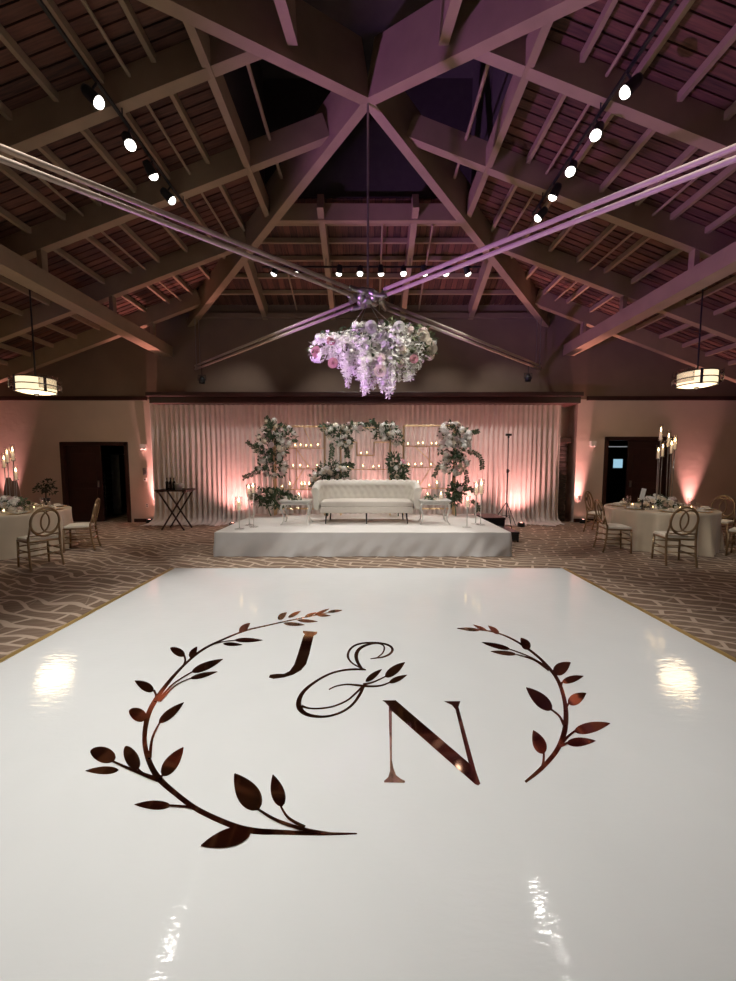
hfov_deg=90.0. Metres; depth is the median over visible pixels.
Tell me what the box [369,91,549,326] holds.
beam
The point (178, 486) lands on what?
ice bucket
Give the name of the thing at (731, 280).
beam
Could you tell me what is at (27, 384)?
pendant lamp
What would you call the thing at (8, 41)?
beam
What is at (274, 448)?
shelf
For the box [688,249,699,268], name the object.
block
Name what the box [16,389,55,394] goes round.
diffuser
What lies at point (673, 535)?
dining chair
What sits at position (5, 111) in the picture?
beam
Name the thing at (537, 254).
beam
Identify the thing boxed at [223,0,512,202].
ceiling
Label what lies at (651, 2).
ceiling rafter
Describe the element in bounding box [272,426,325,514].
frame
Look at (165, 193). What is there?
track spotlight
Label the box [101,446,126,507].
wall
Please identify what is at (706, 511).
dinner plate
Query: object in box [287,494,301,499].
greenery sprig
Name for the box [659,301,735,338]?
beam
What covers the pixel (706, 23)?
ceiling
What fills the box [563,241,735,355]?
beam
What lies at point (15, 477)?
candle stand
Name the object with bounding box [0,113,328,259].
beam
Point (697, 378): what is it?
pendant lamp
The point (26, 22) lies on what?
ceiling
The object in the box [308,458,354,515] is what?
cluster
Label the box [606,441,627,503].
door
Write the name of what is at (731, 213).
beam
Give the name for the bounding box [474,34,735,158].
beam
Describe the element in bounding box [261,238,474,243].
beam
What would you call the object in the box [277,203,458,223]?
beam
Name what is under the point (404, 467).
shelf
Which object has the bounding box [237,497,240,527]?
candle stand
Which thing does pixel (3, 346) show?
beam
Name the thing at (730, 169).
beam
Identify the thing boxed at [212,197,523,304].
ceiling
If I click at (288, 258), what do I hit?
beam
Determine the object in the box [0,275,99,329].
beam
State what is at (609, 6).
beam
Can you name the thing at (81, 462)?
door
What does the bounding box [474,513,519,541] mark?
step
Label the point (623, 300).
block
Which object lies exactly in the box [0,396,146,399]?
trim
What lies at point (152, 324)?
block
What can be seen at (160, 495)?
tray stand
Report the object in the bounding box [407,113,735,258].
beam
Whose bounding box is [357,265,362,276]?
track spotlight
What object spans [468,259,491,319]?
beam
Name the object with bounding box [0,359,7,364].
beam
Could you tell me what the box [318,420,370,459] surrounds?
cluster
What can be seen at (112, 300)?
block
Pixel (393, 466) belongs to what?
cluster
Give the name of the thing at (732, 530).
dining chair
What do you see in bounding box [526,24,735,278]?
beam
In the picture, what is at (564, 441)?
stone pier
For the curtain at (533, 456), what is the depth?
10.01 m
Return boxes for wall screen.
[612,458,622,468]
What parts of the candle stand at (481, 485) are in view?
stem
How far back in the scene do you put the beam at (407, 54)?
4.62 m
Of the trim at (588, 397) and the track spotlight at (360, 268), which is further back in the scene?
the trim at (588, 397)
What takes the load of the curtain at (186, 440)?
hanging from the curtain rod
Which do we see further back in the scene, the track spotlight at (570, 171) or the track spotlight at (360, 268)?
the track spotlight at (360, 268)
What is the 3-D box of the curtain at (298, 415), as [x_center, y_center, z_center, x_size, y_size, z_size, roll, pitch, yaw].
[-1.251,-0.733,9.796,1.892,3.278,0.556,0,4,0]
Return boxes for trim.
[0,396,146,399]
[145,392,583,407]
[186,313,549,318]
[587,396,735,399]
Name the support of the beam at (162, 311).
attached to the wall
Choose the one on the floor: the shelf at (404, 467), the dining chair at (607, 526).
the dining chair at (607, 526)
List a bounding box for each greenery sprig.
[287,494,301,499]
[424,494,437,499]
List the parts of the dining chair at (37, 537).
leg, leg, seat frame, frame, leg, leg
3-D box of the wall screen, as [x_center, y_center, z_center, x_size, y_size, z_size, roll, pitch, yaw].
[9.182,-0.994,13.541,0.400,0.380,0.046,0,4,0]
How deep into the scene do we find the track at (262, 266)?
8.14 m
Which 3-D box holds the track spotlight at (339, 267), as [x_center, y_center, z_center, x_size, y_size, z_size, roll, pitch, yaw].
[-0.641,-4.872,8.143,0.158,0.231,0.178,0,4,0]
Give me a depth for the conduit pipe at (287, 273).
9.21 m
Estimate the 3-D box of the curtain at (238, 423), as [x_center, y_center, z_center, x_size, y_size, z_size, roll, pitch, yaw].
[-3.072,-0.734,9.813,1.843,3.278,0.542,0,4,0]
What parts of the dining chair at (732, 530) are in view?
leg, leg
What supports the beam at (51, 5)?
attached to the ceiling at (26, 22)
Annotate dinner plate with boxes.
[6,511,30,514]
[624,507,642,509]
[659,510,681,512]
[692,510,712,512]
[694,507,716,509]
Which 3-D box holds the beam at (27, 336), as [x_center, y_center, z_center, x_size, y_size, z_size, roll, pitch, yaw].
[-8.020,-3.297,4.250,0.062,0.100,11.412,0,4,0]
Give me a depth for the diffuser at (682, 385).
7.41 m
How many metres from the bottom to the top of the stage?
0.427 m
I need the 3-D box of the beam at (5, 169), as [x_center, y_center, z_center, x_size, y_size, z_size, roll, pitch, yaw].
[-5.030,-4.481,5.501,0.062,0.100,8.740,0,4,0]
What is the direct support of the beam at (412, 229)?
attached to the ceiling at (278, 231)
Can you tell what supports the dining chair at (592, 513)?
on the floor
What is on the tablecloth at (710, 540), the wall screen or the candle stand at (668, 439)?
the candle stand at (668, 439)
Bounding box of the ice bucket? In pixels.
[174,483,182,489]
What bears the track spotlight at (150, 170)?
attached to the track at (40, 2)
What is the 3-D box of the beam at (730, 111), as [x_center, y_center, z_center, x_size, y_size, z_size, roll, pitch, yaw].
[4.430,-4.709,5.610,0.062,0.100,7.917,0,4,0]
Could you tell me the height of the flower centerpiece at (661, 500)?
0.366 m
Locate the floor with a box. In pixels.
[0,507,735,980]
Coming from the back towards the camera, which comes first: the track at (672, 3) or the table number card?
the table number card
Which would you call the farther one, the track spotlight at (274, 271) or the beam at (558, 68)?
the track spotlight at (274, 271)
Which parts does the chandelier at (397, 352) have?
ring frame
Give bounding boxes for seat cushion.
[320,498,412,506]
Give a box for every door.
[59,442,131,521]
[601,437,672,510]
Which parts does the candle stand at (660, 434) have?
stem, stem, stem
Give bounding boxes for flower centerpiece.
[0,495,35,511]
[636,494,681,508]
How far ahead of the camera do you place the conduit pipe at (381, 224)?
8.26 m
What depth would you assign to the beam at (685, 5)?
4.21 m
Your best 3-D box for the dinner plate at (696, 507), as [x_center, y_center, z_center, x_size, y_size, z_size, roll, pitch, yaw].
[6.493,0.352,7.092,0.330,0.026,0.330,2,5,25]
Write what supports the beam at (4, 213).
attached to the ceiling at (26, 22)
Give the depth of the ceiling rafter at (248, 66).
5.46 m
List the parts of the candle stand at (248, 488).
stem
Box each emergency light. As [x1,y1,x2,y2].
[139,444,146,449]
[589,441,596,446]
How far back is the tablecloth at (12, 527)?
6.48 m
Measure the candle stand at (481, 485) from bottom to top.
0.906 m
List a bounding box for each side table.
[279,498,312,524]
[417,498,450,524]
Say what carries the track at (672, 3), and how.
hanging from the beam at (558, 68)
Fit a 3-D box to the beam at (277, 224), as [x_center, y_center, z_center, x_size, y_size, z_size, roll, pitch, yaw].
[0.000,-5.604,7.699,4.772,0.100,0.062,0,4,0]
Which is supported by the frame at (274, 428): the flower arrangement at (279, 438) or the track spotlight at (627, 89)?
the flower arrangement at (279, 438)
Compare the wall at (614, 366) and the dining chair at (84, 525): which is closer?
the dining chair at (84, 525)
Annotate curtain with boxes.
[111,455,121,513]
[141,403,223,525]
[220,405,289,524]
[288,405,356,513]
[355,405,423,513]
[422,405,493,513]
[492,405,563,525]
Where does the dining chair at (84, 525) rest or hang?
on the floor
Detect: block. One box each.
[36,249,47,271]
[109,296,116,312]
[150,322,155,335]
[580,322,585,334]
[619,296,626,310]
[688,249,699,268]
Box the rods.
[0,102,735,383]
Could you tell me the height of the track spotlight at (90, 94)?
0.276 m
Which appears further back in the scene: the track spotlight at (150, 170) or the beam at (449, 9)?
the track spotlight at (150, 170)
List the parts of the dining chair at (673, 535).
leg, leg, seat frame, leg, frame, leg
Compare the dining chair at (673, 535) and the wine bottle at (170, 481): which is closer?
the dining chair at (673, 535)
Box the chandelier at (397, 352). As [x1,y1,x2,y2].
[306,305,439,398]
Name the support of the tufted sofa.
on the stage
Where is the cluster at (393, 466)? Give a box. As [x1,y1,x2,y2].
[385,451,410,515]
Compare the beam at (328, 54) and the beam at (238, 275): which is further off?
the beam at (238, 275)
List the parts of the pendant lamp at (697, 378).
lamp shade, frame, rod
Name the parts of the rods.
tie rod, hanger rod, tie rod, tie rod assembly, suspension rod, tie rod, hanging spotlight, hanger rod, tie rod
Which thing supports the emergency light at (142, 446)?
attached to the wall at (614, 366)
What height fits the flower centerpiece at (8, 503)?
0.369 m
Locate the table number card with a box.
[639,488,645,509]
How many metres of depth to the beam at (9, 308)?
8.51 m
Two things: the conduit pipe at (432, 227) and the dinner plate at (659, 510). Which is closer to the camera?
the dinner plate at (659, 510)
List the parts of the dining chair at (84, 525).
leg, leg, seat frame, leg, frame, leg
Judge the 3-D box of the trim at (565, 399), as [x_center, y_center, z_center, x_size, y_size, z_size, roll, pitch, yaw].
[-0.088,-2.453,10.015,11.370,0.280,0.960,0,4,0]
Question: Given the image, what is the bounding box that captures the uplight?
[517,522,524,526]
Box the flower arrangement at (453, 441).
[431,419,484,488]
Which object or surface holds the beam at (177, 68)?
attached to the wall
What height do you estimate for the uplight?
0.115 m
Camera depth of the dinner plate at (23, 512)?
6.48 m
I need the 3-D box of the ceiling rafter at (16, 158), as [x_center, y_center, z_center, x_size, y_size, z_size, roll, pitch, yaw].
[-4.720,-4.524,5.623,0.044,0.044,8.436,0,4,0]
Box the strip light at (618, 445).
[609,441,626,446]
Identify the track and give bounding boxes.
[36,0,186,206]
[262,266,480,267]
[532,0,676,214]
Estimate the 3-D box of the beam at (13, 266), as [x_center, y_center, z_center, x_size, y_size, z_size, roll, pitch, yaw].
[-5.420,-3.242,3.257,0.310,0.280,13.380,0,4,0]
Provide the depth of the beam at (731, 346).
8.96 m
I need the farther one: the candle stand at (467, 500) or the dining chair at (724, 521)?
the dining chair at (724, 521)
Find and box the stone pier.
[558,437,571,520]
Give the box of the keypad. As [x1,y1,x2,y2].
[143,468,147,474]
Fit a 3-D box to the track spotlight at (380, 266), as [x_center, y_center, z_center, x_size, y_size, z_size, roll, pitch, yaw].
[0.288,-4.872,8.143,0.153,0.231,0.176,0,4,0]
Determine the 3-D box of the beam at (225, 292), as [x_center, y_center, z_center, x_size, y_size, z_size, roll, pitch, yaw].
[0.000,-5.058,9.394,8.465,0.100,0.062,0,4,0]
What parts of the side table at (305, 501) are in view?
leg, leg, leg, leg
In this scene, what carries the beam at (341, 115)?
attached to the ceiling at (26, 22)
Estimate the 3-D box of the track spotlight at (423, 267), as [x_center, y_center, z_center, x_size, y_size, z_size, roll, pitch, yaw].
[1.246,-4.870,8.146,0.184,0.229,0.152,-3,5,-37]
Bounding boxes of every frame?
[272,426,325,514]
[340,427,390,514]
[402,425,456,514]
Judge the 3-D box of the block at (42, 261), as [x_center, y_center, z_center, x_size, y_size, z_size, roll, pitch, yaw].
[-5.495,-3.832,6.212,0.080,0.457,0.120,0,4,0]
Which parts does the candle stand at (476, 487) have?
stem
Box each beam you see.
[0,24,209,278]
[0,34,261,158]
[0,100,192,294]
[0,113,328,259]
[0,163,169,303]
[0,206,146,311]
[0,227,246,342]
[0,244,172,356]
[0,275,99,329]
[0,289,200,382]
[0,301,76,338]
[0,343,30,356]
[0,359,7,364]
[19,333,53,347]
[42,0,225,258]
[118,0,244,231]
[138,0,367,104]
[183,22,268,217]
[186,91,366,326]
[220,290,515,294]
[233,273,502,278]
[244,259,267,319]
[251,256,484,261]
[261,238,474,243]
[274,0,297,45]
[276,224,459,225]
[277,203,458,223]
[317,194,335,319]
[368,0,597,104]
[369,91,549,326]
[400,194,418,319]
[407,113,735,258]
[438,0,461,45]
[467,22,552,217]
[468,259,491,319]
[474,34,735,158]
[489,227,735,342]
[491,0,617,231]
[510,0,694,258]
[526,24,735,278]
[535,289,735,382]
[543,100,735,294]
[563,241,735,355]
[566,163,735,303]
[589,206,735,311]
[636,275,735,329]
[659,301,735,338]
[682,333,716,347]
[705,343,735,356]
[728,359,735,364]
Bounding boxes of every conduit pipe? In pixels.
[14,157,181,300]
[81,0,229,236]
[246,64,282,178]
[287,273,297,309]
[378,224,383,310]
[418,224,433,310]
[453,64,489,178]
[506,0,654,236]
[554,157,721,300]
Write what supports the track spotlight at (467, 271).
attached to the track at (262, 266)
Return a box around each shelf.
[274,448,323,448]
[351,469,387,469]
[404,446,443,446]
[404,467,452,467]
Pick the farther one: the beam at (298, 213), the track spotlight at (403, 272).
the track spotlight at (403, 272)
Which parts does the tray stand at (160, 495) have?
leg, leg, leg, leg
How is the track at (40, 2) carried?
hanging from the beam at (177, 68)
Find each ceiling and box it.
[0,0,259,360]
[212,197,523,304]
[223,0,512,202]
[476,0,735,360]
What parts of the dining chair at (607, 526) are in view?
leg, frame, leg, seat frame, leg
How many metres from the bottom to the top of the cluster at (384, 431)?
0.657 m
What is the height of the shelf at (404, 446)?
0.016 m
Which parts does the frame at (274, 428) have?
post, rail, post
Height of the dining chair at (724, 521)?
0.980 m
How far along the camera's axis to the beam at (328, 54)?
4.62 m
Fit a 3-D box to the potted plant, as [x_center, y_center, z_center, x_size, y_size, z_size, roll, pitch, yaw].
[-7.636,0.341,8.738,0.566,1.318,0.374,0,4,0]
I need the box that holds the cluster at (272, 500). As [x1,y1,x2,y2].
[247,486,292,515]
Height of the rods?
3.327 m
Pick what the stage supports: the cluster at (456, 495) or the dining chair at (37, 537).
the cluster at (456, 495)
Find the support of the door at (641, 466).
in the wall at (614, 366)
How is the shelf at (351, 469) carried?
attached to the frame at (356, 442)
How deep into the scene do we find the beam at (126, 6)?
5.06 m
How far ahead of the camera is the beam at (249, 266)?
8.96 m
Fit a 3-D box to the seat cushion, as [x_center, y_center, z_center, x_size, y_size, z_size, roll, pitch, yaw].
[-0.030,0.242,7.632,1.832,0.130,0.665,0,4,0]
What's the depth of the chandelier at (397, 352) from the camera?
5.41 m
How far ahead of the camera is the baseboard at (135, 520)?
10.27 m
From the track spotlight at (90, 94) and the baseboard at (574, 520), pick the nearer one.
the track spotlight at (90, 94)
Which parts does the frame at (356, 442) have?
post, rail, post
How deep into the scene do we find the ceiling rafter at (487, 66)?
5.46 m
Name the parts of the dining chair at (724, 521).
frame, leg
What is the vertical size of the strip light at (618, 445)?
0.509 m
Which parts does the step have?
panel, panel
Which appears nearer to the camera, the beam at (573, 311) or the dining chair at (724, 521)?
the dining chair at (724, 521)
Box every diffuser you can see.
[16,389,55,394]
[677,383,716,388]
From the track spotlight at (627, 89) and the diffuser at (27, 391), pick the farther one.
the diffuser at (27, 391)
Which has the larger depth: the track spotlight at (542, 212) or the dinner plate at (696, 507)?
the dinner plate at (696, 507)
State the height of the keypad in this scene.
0.200 m
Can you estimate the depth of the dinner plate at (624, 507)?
7.08 m
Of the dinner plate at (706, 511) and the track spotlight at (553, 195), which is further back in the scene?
the dinner plate at (706, 511)
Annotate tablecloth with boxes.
[0,505,77,559]
[597,503,724,557]
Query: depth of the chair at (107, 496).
11.81 m
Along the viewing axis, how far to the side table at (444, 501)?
7.29 m
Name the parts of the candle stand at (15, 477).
stem, stem, stem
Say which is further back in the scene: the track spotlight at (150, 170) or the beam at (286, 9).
the track spotlight at (150, 170)
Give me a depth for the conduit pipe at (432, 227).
8.36 m
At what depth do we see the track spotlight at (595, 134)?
4.67 m
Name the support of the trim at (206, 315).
attached to the wall at (614, 366)
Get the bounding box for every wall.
[0,303,735,521]
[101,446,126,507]
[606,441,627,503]
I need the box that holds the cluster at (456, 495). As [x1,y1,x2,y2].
[444,480,479,515]
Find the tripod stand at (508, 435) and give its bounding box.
[498,434,515,527]
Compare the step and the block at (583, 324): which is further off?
the block at (583, 324)
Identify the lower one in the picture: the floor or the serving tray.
the floor
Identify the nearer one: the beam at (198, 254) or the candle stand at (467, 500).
the candle stand at (467, 500)
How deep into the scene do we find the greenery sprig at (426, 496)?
7.34 m
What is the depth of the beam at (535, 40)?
5.16 m
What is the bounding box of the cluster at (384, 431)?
[369,418,404,446]
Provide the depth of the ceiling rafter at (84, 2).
4.88 m
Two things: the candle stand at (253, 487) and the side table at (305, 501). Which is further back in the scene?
the side table at (305, 501)
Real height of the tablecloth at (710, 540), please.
0.749 m
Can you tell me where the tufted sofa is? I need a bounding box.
[311,479,421,523]
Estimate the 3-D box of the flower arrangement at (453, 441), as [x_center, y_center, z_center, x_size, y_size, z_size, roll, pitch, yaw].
[2.083,-0.824,8.451,1.252,1.631,0.583,0,4,-2]
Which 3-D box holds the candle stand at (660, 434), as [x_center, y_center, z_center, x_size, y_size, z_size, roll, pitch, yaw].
[5.785,-0.480,7.285,0.257,1.658,0.220,0,4,0]
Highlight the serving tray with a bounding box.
[154,488,195,491]
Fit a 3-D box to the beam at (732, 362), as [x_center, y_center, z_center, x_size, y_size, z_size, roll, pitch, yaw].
[9.220,-2.821,3.748,0.062,0.100,12.484,0,4,0]
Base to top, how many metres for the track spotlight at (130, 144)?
0.271 m
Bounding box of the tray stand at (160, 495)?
[156,490,193,530]
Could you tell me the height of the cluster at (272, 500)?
0.736 m
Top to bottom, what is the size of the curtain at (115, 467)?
1.850 m
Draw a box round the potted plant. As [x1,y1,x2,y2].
[32,478,58,504]
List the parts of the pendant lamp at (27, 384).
rod, frame, lamp shade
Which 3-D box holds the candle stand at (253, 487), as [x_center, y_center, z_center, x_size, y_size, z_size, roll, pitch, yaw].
[-2.179,0.277,7.003,0.170,0.844,0.167,0,4,0]
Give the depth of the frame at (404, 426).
8.50 m
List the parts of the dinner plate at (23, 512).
plate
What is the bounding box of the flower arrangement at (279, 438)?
[242,415,298,486]
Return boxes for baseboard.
[134,519,145,521]
[573,519,595,521]
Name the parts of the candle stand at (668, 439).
stem, stem, stem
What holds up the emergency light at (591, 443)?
attached to the wall at (614, 366)
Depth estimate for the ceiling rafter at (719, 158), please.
6.06 m
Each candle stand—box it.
[2,448,18,510]
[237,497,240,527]
[247,484,249,523]
[252,485,254,525]
[466,496,468,526]
[475,482,477,522]
[480,479,482,523]
[656,428,664,508]
[666,435,676,497]
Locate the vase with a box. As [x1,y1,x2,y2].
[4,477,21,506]
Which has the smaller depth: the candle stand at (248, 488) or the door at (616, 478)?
the candle stand at (248, 488)
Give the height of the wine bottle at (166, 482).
0.312 m
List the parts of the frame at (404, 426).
post, rail, rail, post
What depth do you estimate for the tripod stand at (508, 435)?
9.41 m
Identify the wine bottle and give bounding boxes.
[165,478,168,489]
[169,478,171,489]
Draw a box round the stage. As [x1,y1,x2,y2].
[213,514,511,556]
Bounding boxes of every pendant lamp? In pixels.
[7,289,62,395]
[671,287,724,388]
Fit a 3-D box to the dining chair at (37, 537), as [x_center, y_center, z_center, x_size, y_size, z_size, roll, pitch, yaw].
[-5.230,0.728,5.866,0.558,0.980,0.450,2,5,28]
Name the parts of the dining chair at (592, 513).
leg, frame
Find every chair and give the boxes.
[16,507,64,571]
[62,498,101,552]
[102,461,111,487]
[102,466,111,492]
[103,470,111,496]
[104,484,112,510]
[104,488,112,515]
[583,491,600,531]
[593,499,631,553]
[651,506,699,567]
[710,495,735,545]
[725,527,735,555]
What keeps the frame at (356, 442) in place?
on the stage
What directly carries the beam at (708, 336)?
attached to the ceiling at (706, 23)
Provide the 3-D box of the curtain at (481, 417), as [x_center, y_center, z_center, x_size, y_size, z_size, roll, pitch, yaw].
[2.447,-0.732,9.786,1.898,3.278,0.594,0,4,0]
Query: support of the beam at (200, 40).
attached to the beam at (308, 134)
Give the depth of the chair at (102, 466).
11.78 m
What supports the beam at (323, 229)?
attached to the ceiling at (278, 231)
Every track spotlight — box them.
[80,82,104,109]
[121,128,136,151]
[142,159,157,180]
[160,186,175,204]
[271,268,277,275]
[336,264,341,275]
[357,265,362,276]
[378,264,383,275]
[400,265,406,276]
[421,264,427,275]
[463,266,470,275]
[534,206,547,221]
[548,182,561,200]
[564,157,577,176]
[589,119,604,141]
[619,72,642,99]
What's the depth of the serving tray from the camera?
8.88 m
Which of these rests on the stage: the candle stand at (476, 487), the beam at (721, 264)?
the candle stand at (476, 487)

